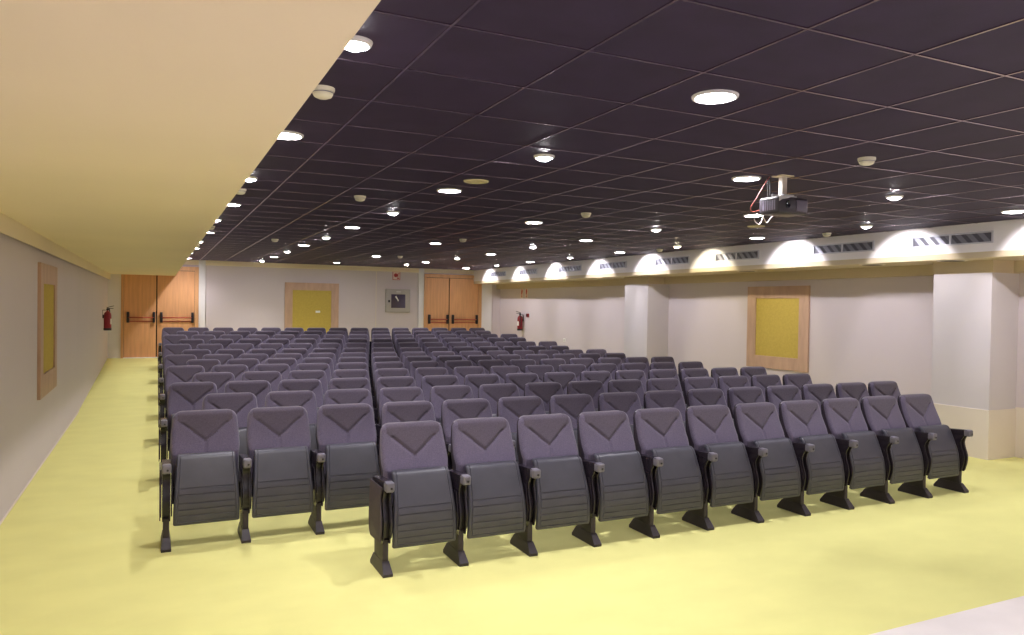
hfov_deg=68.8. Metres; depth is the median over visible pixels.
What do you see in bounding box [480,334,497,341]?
chair
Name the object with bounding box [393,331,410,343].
chair
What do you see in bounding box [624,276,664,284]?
beam
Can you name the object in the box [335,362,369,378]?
chair
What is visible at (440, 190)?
diffuser
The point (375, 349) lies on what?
chair
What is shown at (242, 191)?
smoke detector
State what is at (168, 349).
chair
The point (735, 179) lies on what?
diffuser
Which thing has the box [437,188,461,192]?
recessed light
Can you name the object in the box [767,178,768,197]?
cable
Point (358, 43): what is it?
recessed light
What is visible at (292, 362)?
chair
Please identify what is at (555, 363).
chair
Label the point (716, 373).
chair
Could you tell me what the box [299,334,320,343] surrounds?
chair
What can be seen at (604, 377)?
chair
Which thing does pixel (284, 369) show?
chair
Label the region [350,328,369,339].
chair
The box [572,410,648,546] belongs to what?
chair
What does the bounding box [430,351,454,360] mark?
chair
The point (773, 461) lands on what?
chair
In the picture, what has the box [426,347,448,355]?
chair
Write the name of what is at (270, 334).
chair
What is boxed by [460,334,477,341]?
chair
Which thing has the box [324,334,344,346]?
chair
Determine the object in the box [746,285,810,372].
board
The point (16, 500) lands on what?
baseboard
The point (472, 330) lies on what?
chair
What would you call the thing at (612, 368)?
chair
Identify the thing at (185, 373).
chair
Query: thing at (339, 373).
chair
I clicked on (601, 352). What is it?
chair
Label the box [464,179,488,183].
ceiling speaker
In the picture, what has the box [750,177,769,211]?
cable
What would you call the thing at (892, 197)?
recessed light
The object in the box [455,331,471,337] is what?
chair
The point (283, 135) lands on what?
diffuser
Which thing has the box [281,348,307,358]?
chair
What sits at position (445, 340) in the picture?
chair
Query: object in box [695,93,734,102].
diffuser
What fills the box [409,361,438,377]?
chair
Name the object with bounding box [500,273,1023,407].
wall
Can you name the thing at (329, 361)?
chair
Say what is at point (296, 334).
chair
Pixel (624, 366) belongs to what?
chair
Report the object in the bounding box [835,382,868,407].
chair
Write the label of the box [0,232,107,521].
wall
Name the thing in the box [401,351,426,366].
chair
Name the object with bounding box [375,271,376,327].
joint
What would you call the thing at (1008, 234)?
bulkhead
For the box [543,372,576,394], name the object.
chair
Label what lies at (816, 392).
chair
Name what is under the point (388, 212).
recessed light
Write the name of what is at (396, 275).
fire sign
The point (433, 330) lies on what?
chair
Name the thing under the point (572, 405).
chair
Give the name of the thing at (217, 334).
chair
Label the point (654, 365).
chair
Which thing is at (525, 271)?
grille
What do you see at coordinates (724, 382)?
chair
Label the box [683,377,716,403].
chair
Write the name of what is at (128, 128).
soffit
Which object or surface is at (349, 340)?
chair
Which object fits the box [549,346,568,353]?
chair
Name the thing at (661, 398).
chair
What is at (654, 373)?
chair
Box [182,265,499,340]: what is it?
wall
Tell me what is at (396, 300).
cabinet
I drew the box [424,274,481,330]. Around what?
door
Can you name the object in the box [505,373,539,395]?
chair
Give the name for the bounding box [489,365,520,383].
chair
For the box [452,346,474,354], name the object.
chair
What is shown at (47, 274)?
board
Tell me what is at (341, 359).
chair
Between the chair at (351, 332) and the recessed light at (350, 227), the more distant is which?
the chair at (351, 332)
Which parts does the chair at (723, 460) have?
armrest, panel, backrest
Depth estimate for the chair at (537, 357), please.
13.39 m
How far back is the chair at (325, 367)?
10.64 m
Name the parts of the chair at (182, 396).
panel, panel, backrest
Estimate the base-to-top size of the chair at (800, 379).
0.973 m
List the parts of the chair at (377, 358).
backrest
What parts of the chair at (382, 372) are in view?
backrest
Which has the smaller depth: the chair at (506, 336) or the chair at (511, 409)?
the chair at (511, 409)
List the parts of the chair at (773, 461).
armrest, panel, backrest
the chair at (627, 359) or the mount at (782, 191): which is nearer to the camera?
the mount at (782, 191)
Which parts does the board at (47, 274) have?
panel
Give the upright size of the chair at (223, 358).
0.973 m
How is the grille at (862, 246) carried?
attached to the bulkhead
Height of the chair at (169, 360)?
0.973 m
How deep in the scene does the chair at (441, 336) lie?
18.29 m
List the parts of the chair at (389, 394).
panel, armrest, backrest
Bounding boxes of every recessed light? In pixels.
[228,203,241,205]
[246,176,257,181]
[278,130,303,139]
[344,35,372,51]
[344,226,360,228]
[387,211,399,214]
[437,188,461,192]
[525,221,542,223]
[534,154,554,161]
[651,228,661,231]
[691,89,738,103]
[731,175,760,181]
[743,214,763,216]
[749,237,764,238]
[860,225,872,227]
[885,195,903,199]
[1001,210,1023,212]
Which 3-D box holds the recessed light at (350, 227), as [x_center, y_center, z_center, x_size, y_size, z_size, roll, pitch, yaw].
[-2.290,-1.292,10.709,0.240,0.016,0.240,0,1,-25]
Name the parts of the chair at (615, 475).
armrest, panel, backrest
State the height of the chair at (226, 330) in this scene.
0.989 m
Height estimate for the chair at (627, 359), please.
0.973 m
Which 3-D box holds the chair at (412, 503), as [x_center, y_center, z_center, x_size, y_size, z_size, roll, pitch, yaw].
[-0.698,1.257,5.300,0.595,0.973,0.501,0,1,-25]
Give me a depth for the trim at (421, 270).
22.80 m
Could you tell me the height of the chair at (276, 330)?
0.989 m
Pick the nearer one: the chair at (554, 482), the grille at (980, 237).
the chair at (554, 482)
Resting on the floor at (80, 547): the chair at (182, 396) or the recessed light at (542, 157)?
the chair at (182, 396)
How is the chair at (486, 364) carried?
on the floor at (80, 547)
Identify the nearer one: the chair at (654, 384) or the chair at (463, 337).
the chair at (654, 384)
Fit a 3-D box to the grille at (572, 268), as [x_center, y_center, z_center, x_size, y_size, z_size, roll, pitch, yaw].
[1.399,-1.177,18.024,0.018,0.145,1.070,0,1,-25]
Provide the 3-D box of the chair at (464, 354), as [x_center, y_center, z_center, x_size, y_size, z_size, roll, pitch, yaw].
[-0.738,1.120,13.905,0.587,0.973,0.501,0,1,-25]
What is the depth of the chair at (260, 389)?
8.12 m
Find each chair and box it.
[158,327,183,351]
[158,335,186,364]
[158,344,191,383]
[158,354,196,401]
[158,365,204,444]
[159,382,216,475]
[159,409,239,552]
[176,331,198,338]
[178,339,203,348]
[181,349,210,358]
[186,359,220,371]
[188,327,208,334]
[191,335,215,343]
[192,372,234,392]
[196,344,222,353]
[202,354,233,364]
[202,392,257,484]
[203,331,224,338]
[209,339,233,348]
[211,364,248,380]
[213,327,233,334]
[216,349,244,358]
[219,334,242,342]
[225,380,271,407]
[226,358,259,370]
[228,343,253,353]
[229,331,250,338]
[237,327,257,333]
[237,406,313,543]
[238,339,261,348]
[239,353,268,363]
[241,371,281,390]
[247,334,268,342]
[249,349,276,357]
[254,331,275,338]
[255,364,289,379]
[258,343,283,352]
[261,327,280,333]
[265,358,296,371]
[265,390,317,449]
[266,338,289,348]
[273,334,294,342]
[274,353,302,364]
[278,379,323,409]
[279,331,299,338]
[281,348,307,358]
[284,328,303,334]
[288,343,312,353]
[288,370,327,396]
[294,338,316,348]
[296,363,330,386]
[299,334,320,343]
[302,357,333,378]
[303,331,323,339]
[307,328,325,334]
[307,353,335,370]
[308,403,379,534]
[312,348,338,363]
[317,343,341,357]
[320,338,343,351]
[323,388,376,444]
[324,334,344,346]
[327,331,346,343]
[328,377,372,403]
[329,328,347,338]
[332,369,370,387]
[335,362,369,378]
[338,357,368,370]
[340,352,368,367]
[342,348,368,365]
[344,343,369,366]
[346,338,369,359]
[348,334,369,354]
[349,331,369,349]
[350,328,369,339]
[369,334,391,354]
[369,338,392,359]
[369,342,393,366]
[369,347,395,372]
[369,352,397,378]
[369,420,456,577]
[370,328,388,344]
[370,331,389,349]
[370,356,400,386]
[371,361,404,395]
[372,368,409,407]
[373,376,415,423]
[375,387,423,444]
[376,400,435,466]
[392,328,408,340]
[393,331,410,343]
[394,334,413,351]
[395,338,415,352]
[397,342,418,356]
[399,347,422,360]
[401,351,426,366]
[405,356,431,370]
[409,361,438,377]
[412,328,428,335]
[414,331,431,341]
[414,367,447,387]
[417,334,435,342]
[419,338,439,348]
[421,375,458,401]
[422,342,443,352]
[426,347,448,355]
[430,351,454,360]
[430,385,472,423]
[431,328,447,334]
[435,331,451,337]
[436,355,462,366]
[438,334,456,341]
[441,398,492,468]
[442,338,461,346]
[443,417,525,566]
[444,360,472,374]
[447,342,467,350]
[450,328,466,333]
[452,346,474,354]
[453,366,484,384]
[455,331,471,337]
[459,351,482,359]
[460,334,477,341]
[464,374,500,397]
[465,338,483,346]
[467,355,492,365]
[469,328,484,333]
[471,342,490,350]
[474,331,490,337]
[477,360,504,373]
[478,346,498,354]
[478,383,519,416]
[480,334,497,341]
[486,350,508,359]
[487,337,504,345]
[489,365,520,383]
[494,341,513,349]
[496,354,520,365]
[497,396,545,462]
[500,334,517,340]
[502,346,522,353]
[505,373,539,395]
[508,337,525,345]
[509,359,535,372]
[510,413,589,556]
[512,350,534,358]
[517,341,535,349]
[524,365,553,381]
[524,382,563,413]
[525,354,548,364]
[526,346,546,353]
[538,341,557,349]
[538,350,559,358]
[539,358,565,371]
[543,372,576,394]
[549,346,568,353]
[549,394,594,455]
[552,353,574,363]
[558,364,586,380]
[562,349,582,357]
[567,380,604,410]
[569,358,594,370]
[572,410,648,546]
[578,353,600,363]
[580,371,611,392]
[586,349,606,357]
[590,363,617,379]
[597,357,621,369]
[598,392,641,437]
[604,353,625,362]
[608,379,644,408]
[615,370,646,391]
[620,363,647,379]
[625,357,649,371]
[629,407,703,538]
[644,390,685,430]
[646,378,686,408]
[648,369,682,392]
[650,362,680,383]
[651,356,677,372]
[678,361,703,379]
[680,368,708,390]
[682,405,753,530]
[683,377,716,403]
[687,388,733,422]
[711,367,738,387]
[718,375,749,402]
[727,386,764,418]
[731,402,800,522]
[740,366,766,386]
[751,374,781,401]
[765,385,801,416]
[777,400,844,516]
[782,373,812,397]
[801,383,836,410]
[820,397,885,509]
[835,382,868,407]
[860,395,923,503]
[868,381,900,402]
[898,393,972,498]
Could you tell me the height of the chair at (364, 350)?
0.989 m
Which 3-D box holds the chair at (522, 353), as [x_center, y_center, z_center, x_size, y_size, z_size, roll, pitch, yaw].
[0.265,1.128,14.382,0.587,0.973,0.501,0,1,-25]
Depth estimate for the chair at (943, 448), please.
7.63 m
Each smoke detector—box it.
[237,189,245,194]
[312,85,334,99]
[354,195,365,201]
[581,212,590,217]
[822,233,830,236]
[858,156,875,165]
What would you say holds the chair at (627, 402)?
on the floor at (80, 547)
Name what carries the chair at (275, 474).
on the floor at (80, 547)
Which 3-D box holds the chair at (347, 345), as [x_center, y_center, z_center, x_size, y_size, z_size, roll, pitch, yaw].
[-3.146,1.012,15.094,0.574,0.989,0.472,0,1,-27]
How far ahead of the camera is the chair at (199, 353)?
12.98 m
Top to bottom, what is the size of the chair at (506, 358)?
0.973 m
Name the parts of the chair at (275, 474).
armrest, panel, backrest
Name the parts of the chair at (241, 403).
backrest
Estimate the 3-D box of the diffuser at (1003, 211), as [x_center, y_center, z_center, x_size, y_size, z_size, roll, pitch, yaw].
[5.352,-1.125,7.965,0.197,0.023,0.197,0,1,-25]
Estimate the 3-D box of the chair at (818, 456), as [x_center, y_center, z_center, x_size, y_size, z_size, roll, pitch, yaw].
[2.782,1.285,6.955,0.587,0.973,0.501,0,1,-25]
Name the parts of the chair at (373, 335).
backrest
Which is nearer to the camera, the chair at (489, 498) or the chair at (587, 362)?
the chair at (489, 498)
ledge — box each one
[0,212,109,279]
[497,260,1023,288]
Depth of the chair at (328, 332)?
18.21 m
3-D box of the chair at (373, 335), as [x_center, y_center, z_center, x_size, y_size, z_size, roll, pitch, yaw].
[-3.043,0.892,17.465,0.574,0.989,0.472,0,1,-27]
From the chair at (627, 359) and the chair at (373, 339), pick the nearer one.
the chair at (627, 359)
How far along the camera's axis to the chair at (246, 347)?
14.28 m
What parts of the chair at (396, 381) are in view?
panel, backrest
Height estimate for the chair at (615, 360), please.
0.973 m
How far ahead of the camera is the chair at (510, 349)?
15.57 m
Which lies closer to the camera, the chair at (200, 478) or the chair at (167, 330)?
the chair at (200, 478)
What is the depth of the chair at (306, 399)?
7.23 m
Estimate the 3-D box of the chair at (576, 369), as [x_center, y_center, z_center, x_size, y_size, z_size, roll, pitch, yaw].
[0.942,1.192,11.017,0.587,0.973,0.501,0,1,-25]
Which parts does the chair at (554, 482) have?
armrest, panel, backrest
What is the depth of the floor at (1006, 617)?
4.41 m
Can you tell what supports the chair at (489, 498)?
on the floor at (80, 547)
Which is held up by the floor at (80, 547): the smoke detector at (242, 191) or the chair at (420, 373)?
the chair at (420, 373)
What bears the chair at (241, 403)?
on the floor at (80, 547)
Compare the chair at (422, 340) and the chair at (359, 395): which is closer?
the chair at (359, 395)
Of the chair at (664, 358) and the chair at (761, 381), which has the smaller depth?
the chair at (761, 381)
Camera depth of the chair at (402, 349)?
14.62 m
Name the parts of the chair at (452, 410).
panel, backrest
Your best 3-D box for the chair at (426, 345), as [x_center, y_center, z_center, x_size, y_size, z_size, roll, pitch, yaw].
[-1.642,1.024,15.808,0.574,0.989,0.472,0,1,-27]
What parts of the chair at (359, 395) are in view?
backrest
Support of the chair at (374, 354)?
on the floor at (80, 547)
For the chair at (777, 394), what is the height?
0.973 m
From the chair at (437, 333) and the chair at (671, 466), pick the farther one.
the chair at (437, 333)
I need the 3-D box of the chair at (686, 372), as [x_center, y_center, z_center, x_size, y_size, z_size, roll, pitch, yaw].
[2.673,1.225,10.606,0.587,0.973,0.501,0,1,-25]
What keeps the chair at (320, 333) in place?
on the floor at (80, 547)
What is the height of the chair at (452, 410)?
0.973 m
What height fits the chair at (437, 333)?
0.989 m
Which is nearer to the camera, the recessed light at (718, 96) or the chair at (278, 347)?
the recessed light at (718, 96)
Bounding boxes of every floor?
[0,358,1023,634]
[870,596,1023,634]
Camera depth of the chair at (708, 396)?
7.99 m
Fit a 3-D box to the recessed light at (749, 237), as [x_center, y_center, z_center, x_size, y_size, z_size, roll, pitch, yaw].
[3.720,-1.205,11.341,0.240,0.024,0.240,0,1,-25]
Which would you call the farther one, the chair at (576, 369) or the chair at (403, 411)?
the chair at (576, 369)
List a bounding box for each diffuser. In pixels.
[278,133,299,138]
[440,190,459,191]
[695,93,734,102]
[734,178,757,180]
[1003,211,1023,212]
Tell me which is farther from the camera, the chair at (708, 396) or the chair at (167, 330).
the chair at (167, 330)
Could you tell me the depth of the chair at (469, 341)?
17.45 m
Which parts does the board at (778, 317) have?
panel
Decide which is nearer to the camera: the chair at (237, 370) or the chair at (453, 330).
the chair at (237, 370)
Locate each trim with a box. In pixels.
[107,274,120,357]
[184,260,473,274]
[198,260,205,326]
[418,268,423,327]
[481,284,491,331]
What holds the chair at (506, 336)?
on the floor at (80, 547)
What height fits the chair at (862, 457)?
0.973 m
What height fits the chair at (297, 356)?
0.973 m
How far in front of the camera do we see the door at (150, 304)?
19.63 m
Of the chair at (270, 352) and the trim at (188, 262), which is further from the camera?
the trim at (188, 262)
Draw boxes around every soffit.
[0,0,380,275]
[474,249,1023,284]
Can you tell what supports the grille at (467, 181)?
attached to the ceiling speaker at (471, 181)
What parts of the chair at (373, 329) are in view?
backrest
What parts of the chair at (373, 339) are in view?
backrest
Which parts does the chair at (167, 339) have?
panel, backrest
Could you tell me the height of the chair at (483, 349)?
0.989 m
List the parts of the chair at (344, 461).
armrest, panel, backrest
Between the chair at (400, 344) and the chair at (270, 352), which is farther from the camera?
the chair at (400, 344)
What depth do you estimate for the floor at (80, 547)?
5.24 m
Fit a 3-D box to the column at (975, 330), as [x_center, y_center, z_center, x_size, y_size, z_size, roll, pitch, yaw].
[6.059,0.616,9.804,0.570,2.520,0.780,0,1,-25]
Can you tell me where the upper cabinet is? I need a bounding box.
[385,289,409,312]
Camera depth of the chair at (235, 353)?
13.23 m
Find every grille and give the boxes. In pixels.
[466,180,485,182]
[491,271,505,276]
[519,268,536,274]
[559,265,581,271]
[599,261,626,269]
[655,256,689,265]
[715,250,758,261]
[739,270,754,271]
[813,240,874,254]
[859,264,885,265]
[911,230,993,247]
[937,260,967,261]
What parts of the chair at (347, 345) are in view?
backrest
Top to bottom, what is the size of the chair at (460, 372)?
0.973 m
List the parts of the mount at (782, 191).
ceiling plate, bracket plate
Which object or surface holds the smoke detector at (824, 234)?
attached to the ceiling
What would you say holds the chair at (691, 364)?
on the floor at (80, 547)
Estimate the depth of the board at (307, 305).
21.43 m
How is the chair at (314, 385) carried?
on the floor at (80, 547)
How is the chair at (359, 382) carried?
on the floor at (80, 547)
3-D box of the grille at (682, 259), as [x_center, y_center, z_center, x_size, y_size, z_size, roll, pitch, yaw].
[3.089,-1.094,14.466,0.018,0.145,1.070,0,1,-25]
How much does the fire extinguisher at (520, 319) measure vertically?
0.581 m
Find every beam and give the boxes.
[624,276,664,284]
[933,259,1019,273]
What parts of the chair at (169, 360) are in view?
panel, backrest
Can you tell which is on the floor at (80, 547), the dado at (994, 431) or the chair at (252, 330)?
the chair at (252, 330)
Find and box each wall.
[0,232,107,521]
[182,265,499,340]
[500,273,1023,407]
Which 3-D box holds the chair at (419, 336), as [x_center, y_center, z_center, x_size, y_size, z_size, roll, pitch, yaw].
[-2.040,0.900,17.942,0.574,0.989,0.472,0,1,-27]
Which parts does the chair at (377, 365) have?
backrest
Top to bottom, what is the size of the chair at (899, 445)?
0.973 m
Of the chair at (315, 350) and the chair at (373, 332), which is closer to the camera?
the chair at (315, 350)
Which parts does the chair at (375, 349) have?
backrest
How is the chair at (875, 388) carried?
on the floor at (80, 547)
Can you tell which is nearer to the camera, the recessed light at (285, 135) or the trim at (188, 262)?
the recessed light at (285, 135)
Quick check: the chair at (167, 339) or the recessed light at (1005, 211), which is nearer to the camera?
the recessed light at (1005, 211)
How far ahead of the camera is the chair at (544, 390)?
8.39 m
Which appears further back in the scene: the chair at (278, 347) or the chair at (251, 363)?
the chair at (278, 347)
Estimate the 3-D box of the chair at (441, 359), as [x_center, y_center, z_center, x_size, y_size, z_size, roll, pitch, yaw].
[-1.018,1.137,12.554,0.587,0.973,0.501,0,1,-25]
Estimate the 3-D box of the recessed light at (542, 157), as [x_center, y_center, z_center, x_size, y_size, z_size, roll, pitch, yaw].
[0.233,-1.157,5.433,0.156,0.040,0.156,0,1,-25]
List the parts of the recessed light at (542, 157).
bulb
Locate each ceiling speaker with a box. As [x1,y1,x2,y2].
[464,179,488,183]
[747,225,764,227]
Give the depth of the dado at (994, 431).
9.48 m
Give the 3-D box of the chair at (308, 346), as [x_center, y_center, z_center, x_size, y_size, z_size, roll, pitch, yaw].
[-4.148,1.004,14.617,0.574,0.989,0.472,0,1,-27]
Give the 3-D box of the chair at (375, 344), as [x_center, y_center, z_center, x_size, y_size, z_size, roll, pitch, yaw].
[-2.644,1.016,15.332,0.574,0.989,0.472,0,1,-27]
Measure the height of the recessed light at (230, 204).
0.016 m
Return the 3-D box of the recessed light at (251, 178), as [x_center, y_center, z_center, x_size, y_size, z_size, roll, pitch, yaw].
[-2.316,-1.214,6.568,0.156,0.040,0.156,0,1,-25]
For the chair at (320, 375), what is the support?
on the floor at (80, 547)
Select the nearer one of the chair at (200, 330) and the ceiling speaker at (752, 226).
the ceiling speaker at (752, 226)
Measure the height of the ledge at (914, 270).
0.165 m
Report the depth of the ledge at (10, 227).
7.74 m
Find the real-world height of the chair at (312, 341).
0.989 m
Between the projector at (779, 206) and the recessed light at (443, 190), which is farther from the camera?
the recessed light at (443, 190)
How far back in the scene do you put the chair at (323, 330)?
19.04 m
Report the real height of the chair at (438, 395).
0.973 m
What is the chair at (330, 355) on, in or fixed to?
on the floor at (80, 547)
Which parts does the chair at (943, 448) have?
backrest, armrest, panel, armrest, panel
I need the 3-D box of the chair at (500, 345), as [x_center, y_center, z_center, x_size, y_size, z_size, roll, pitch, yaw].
[-0.138,1.036,16.523,0.574,0.989,0.472,0,1,-27]
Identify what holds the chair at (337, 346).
on the floor at (80, 547)
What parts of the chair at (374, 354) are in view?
backrest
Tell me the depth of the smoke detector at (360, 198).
7.57 m
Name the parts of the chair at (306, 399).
backrest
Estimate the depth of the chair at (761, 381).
9.82 m
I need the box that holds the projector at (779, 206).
[760,195,806,216]
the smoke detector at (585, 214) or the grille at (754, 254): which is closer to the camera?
the smoke detector at (585, 214)
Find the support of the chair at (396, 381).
on the floor at (80, 547)
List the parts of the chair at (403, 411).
backrest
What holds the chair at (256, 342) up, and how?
on the floor at (80, 547)
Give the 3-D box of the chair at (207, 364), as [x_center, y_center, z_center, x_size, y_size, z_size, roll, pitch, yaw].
[-4.530,1.109,10.884,0.595,0.973,0.501,0,1,-25]
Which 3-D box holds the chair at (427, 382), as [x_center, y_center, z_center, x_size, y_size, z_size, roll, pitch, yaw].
[-0.836,1.197,8.938,0.587,0.973,0.501,0,1,-25]
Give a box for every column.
[624,284,668,364]
[931,272,1018,409]
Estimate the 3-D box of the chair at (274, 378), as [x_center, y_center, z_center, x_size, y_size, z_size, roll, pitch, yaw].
[-3.068,1.160,9.111,0.587,0.973,0.501,0,1,-25]
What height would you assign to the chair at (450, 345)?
0.989 m
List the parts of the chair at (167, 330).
backrest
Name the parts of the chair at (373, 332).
backrest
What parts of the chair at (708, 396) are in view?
backrest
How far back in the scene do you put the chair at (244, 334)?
17.25 m
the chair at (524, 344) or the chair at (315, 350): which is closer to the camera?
the chair at (315, 350)
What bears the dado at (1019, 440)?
attached to the wall at (864, 330)
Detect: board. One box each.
[37,262,57,399]
[284,282,338,333]
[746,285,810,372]
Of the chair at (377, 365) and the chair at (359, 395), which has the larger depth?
the chair at (377, 365)
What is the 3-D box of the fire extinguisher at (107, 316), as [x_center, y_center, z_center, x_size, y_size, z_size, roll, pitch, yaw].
[-9.415,0.010,17.401,0.169,0.581,0.216,1,1,29]
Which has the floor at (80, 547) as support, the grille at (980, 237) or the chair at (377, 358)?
the chair at (377, 358)
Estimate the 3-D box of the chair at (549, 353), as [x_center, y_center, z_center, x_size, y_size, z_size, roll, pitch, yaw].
[0.766,1.131,14.620,0.587,0.973,0.501,0,1,-25]
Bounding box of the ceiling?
[187,0,1023,269]
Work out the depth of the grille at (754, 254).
12.82 m
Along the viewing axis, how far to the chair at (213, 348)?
14.04 m
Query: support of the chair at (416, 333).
on the floor at (80, 547)
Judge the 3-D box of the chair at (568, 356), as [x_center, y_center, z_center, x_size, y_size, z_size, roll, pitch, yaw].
[0.987,1.153,13.507,0.587,0.973,0.501,0,1,-25]
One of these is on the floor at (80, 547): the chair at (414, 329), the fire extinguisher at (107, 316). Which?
the chair at (414, 329)
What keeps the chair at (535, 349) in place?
on the floor at (80, 547)
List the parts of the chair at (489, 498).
armrest, panel, backrest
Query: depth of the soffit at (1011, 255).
11.80 m
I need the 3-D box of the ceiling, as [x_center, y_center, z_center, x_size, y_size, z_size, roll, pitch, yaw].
[-0.123,-1.318,10.540,11.290,0.126,24.684,0,1,-25]
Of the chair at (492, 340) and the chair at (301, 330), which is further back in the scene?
the chair at (301, 330)
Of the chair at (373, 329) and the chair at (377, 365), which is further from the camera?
the chair at (373, 329)
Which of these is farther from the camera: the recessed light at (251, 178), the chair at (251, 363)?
the chair at (251, 363)
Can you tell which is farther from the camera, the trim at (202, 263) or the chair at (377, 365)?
the trim at (202, 263)
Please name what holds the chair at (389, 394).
on the floor at (80, 547)
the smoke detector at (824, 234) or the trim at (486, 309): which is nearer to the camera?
the smoke detector at (824, 234)
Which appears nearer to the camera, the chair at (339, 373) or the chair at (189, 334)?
the chair at (339, 373)
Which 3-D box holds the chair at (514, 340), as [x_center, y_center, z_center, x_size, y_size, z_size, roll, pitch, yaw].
[0.199,0.978,17.842,0.641,0.989,0.479,0,1,-25]
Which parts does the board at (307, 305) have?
panel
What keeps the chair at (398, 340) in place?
on the floor at (80, 547)
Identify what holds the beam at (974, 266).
attached to the column at (975, 330)
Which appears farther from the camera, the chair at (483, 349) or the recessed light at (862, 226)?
the chair at (483, 349)
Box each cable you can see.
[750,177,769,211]
[754,213,772,224]
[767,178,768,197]
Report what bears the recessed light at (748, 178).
in the ceiling
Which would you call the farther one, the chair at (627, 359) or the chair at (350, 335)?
the chair at (350, 335)
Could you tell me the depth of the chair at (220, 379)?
9.01 m
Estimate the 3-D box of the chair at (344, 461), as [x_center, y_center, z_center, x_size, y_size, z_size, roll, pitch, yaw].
[-1.382,1.232,6.209,0.587,0.973,0.501,0,1,-25]
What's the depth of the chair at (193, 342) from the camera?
14.86 m
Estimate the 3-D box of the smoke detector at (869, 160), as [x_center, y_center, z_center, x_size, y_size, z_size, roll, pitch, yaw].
[2.530,-1.111,5.329,0.120,0.055,0.120,0,1,-25]
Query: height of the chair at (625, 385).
0.973 m
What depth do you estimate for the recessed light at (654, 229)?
10.30 m
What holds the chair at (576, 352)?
on the floor at (80, 547)
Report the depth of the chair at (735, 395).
8.21 m
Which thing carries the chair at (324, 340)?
on the floor at (80, 547)
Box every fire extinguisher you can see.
[102,306,113,330]
[516,311,523,330]
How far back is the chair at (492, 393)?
8.15 m
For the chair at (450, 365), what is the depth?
11.54 m
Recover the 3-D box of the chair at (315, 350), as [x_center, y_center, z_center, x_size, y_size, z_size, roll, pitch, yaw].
[-3.452,1.070,13.798,0.574,0.989,0.472,0,1,-27]
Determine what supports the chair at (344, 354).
on the floor at (80, 547)
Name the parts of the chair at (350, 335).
backrest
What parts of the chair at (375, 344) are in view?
backrest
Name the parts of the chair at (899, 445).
backrest, armrest, panel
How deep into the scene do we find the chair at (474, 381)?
9.28 m
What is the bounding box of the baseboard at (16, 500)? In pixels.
[0,411,78,524]
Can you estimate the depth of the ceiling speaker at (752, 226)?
9.78 m
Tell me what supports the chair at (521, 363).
on the floor at (80, 547)
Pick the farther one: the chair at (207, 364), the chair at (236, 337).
the chair at (236, 337)
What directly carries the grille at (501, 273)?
attached to the bulkhead
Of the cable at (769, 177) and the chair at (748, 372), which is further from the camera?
the chair at (748, 372)
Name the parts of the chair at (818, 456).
armrest, panel, backrest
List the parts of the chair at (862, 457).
armrest, panel, backrest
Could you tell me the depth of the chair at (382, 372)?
9.93 m
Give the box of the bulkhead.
[473,219,1023,280]
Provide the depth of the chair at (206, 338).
15.93 m
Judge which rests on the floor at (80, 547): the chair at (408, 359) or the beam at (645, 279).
the chair at (408, 359)
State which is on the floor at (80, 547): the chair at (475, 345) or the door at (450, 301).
the chair at (475, 345)
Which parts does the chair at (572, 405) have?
backrest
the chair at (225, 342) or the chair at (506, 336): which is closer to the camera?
the chair at (225, 342)
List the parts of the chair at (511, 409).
backrest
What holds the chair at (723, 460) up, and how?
on the floor at (80, 547)
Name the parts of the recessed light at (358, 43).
bulb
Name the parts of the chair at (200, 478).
panel, panel, armrest, backrest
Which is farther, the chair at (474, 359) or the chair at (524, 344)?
the chair at (524, 344)
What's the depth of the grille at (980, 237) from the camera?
9.35 m
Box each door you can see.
[121,267,198,357]
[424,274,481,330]
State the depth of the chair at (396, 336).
17.80 m
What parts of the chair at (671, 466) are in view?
armrest, panel, backrest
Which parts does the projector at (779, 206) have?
panel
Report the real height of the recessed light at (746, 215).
0.016 m
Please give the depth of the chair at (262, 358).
12.39 m
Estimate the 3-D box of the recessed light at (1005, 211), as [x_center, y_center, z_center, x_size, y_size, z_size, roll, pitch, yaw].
[5.352,-1.126,7.965,0.240,0.024,0.240,0,1,-25]
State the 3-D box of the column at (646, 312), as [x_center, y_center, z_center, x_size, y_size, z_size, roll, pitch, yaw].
[2.937,0.464,16.373,0.570,2.520,0.870,0,1,-25]
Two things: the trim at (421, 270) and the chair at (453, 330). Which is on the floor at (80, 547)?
the chair at (453, 330)
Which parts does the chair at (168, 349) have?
panel, backrest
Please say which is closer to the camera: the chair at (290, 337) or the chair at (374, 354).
the chair at (374, 354)
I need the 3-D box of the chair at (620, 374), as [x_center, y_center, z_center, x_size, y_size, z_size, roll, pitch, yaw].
[1.671,1.217,10.129,0.587,0.973,0.501,0,1,-25]
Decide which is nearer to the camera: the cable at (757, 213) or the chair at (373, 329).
the cable at (757, 213)
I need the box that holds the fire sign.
[392,272,399,279]
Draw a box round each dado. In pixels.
[934,403,1015,459]
[1015,407,1023,458]
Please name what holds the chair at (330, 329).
on the floor at (80, 547)
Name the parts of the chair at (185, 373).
panel, panel, backrest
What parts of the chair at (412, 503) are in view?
panel, armrest, panel, backrest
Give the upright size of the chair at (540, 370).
0.973 m
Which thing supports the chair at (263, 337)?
on the floor at (80, 547)
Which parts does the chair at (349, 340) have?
backrest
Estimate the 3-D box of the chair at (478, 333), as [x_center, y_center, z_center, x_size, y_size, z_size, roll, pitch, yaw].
[-0.701,0.850,19.737,0.641,0.989,0.479,0,1,-25]

